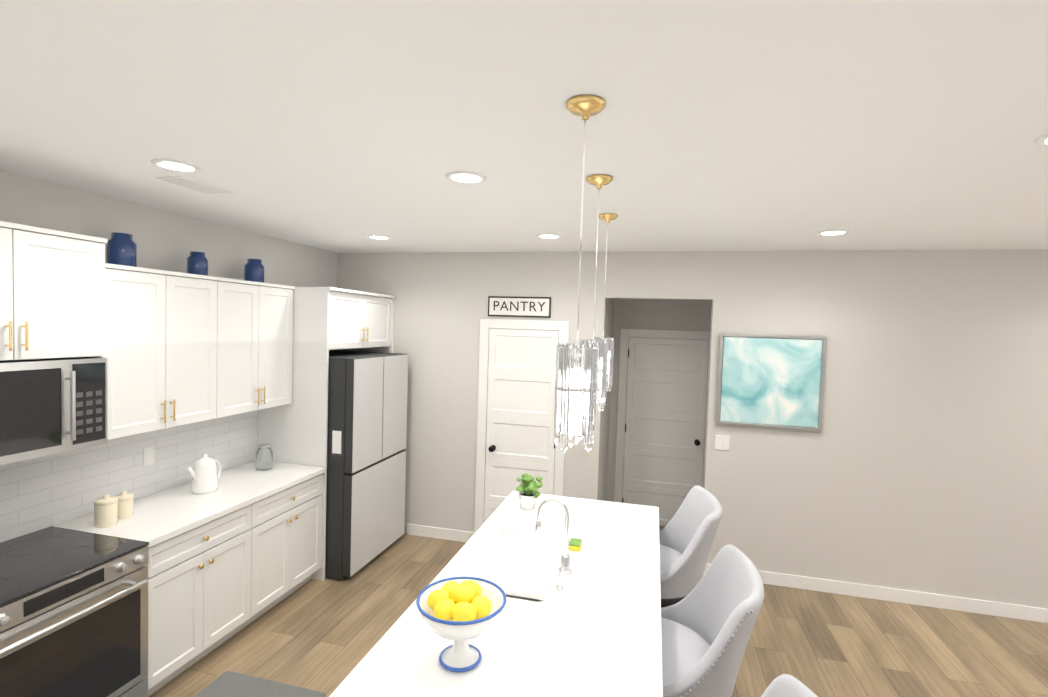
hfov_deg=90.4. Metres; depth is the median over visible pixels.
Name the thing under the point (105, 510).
canister
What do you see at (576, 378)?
pendant light
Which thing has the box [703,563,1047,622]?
baseboard
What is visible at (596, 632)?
island countertop
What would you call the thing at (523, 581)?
cutting board
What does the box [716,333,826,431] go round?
framed art
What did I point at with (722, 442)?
switch plate
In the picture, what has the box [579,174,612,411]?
pendant light
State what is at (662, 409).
hall door
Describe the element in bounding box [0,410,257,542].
backsplash
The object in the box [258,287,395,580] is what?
surround
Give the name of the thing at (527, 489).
potted plant
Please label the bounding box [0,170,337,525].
wall
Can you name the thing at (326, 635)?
floor
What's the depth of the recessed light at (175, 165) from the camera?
2.34 m
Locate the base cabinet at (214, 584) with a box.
[147,474,322,696]
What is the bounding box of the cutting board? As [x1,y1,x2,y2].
[448,558,555,600]
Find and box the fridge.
[325,350,407,579]
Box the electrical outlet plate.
[143,446,154,465]
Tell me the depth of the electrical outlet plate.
3.31 m
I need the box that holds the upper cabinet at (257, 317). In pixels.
[221,277,294,416]
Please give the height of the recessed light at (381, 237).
0.006 m
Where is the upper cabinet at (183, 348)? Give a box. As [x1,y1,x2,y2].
[97,263,220,439]
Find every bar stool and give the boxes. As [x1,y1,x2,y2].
[659,486,722,607]
[661,544,763,696]
[761,674,817,696]
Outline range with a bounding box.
[0,526,148,696]
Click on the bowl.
(460, 611)
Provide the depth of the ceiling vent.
2.66 m
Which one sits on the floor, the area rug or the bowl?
the area rug
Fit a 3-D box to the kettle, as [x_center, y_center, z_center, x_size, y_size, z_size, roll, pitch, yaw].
[-2.104,0.816,3.431,0.156,0.245,0.262,2,2,14]
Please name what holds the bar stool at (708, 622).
on the floor
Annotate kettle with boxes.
[187,454,220,493]
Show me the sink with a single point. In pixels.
(534, 551)
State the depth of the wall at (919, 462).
4.13 m
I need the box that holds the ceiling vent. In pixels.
[156,176,230,193]
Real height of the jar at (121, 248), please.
0.190 m
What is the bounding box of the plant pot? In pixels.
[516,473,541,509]
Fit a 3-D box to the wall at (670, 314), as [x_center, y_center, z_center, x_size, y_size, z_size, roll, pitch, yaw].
[1.558,0.513,5.502,1.270,2.740,0.120,2,2,14]
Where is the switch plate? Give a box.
[715,435,729,449]
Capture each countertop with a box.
[54,461,325,546]
[329,491,662,696]
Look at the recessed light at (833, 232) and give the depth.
3.38 m
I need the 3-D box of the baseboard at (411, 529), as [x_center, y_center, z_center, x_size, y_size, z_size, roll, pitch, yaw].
[-0.810,1.779,5.009,0.700,0.105,0.014,2,2,14]
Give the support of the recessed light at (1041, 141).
in the ceiling
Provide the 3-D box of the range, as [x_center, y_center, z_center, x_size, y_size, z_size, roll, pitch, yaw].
[-2.291,1.435,2.349,0.718,0.917,0.764,2,2,14]
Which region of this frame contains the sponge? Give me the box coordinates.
[569,538,581,550]
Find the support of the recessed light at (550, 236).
in the ceiling
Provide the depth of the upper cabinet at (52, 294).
2.42 m
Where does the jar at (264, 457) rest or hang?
on the countertop at (161, 516)
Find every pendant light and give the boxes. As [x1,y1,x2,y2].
[553,95,605,452]
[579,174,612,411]
[594,213,617,391]
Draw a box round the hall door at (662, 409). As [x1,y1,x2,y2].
[614,329,709,525]
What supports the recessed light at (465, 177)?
in the ceiling
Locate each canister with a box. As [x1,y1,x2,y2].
[94,494,117,527]
[115,491,133,518]
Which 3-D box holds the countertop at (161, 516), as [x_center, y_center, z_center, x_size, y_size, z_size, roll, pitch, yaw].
[-2.041,0.961,3.434,0.638,0.039,1.485,2,2,14]
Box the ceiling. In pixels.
[0,0,1047,252]
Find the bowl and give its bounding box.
[416,576,506,672]
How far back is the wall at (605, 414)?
5.15 m
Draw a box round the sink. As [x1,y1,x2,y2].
[477,531,564,598]
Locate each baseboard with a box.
[406,523,473,542]
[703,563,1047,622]
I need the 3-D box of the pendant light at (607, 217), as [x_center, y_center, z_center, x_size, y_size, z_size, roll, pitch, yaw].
[0.482,-0.266,3.116,0.131,1.053,0.130,2,2,14]
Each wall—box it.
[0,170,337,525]
[337,249,1047,608]
[598,298,613,500]
[606,299,711,525]
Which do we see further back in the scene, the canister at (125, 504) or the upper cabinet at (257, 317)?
the upper cabinet at (257, 317)
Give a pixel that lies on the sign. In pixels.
(511, 306)
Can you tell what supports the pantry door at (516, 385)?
in the wall at (919, 462)
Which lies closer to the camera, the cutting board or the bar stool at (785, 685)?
the bar stool at (785, 685)
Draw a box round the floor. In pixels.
[149,526,1047,696]
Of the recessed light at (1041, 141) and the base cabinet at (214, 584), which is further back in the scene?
the base cabinet at (214, 584)
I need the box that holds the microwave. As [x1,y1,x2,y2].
[0,357,106,464]
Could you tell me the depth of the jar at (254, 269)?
3.85 m
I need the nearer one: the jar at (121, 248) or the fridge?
the jar at (121, 248)
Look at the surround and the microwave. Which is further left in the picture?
the microwave
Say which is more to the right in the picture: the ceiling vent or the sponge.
the sponge
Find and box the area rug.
[194,671,325,696]
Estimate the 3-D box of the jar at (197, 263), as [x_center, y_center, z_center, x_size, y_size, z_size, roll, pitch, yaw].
[-2.144,-0.551,3.418,0.119,0.160,0.120,2,2,14]
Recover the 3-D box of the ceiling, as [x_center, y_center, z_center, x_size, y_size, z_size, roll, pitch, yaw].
[1.669,-0.739,2.053,8.620,0.050,6.670,2,2,14]
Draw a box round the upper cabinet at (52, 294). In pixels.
[0,221,107,360]
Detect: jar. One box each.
[106,232,136,266]
[187,251,207,275]
[244,259,264,282]
[256,444,272,470]
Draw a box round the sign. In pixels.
[488,296,550,317]
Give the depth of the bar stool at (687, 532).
2.79 m
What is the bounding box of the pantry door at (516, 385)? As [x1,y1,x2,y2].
[474,319,568,533]
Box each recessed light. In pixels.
[151,159,200,172]
[367,235,390,239]
[446,171,486,183]
[536,234,561,238]
[817,230,849,234]
[1034,134,1047,146]
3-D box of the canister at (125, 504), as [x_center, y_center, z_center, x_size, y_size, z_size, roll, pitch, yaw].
[-2.269,0.881,2.950,0.093,0.145,0.093,2,2,14]
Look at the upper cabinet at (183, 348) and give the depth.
3.01 m

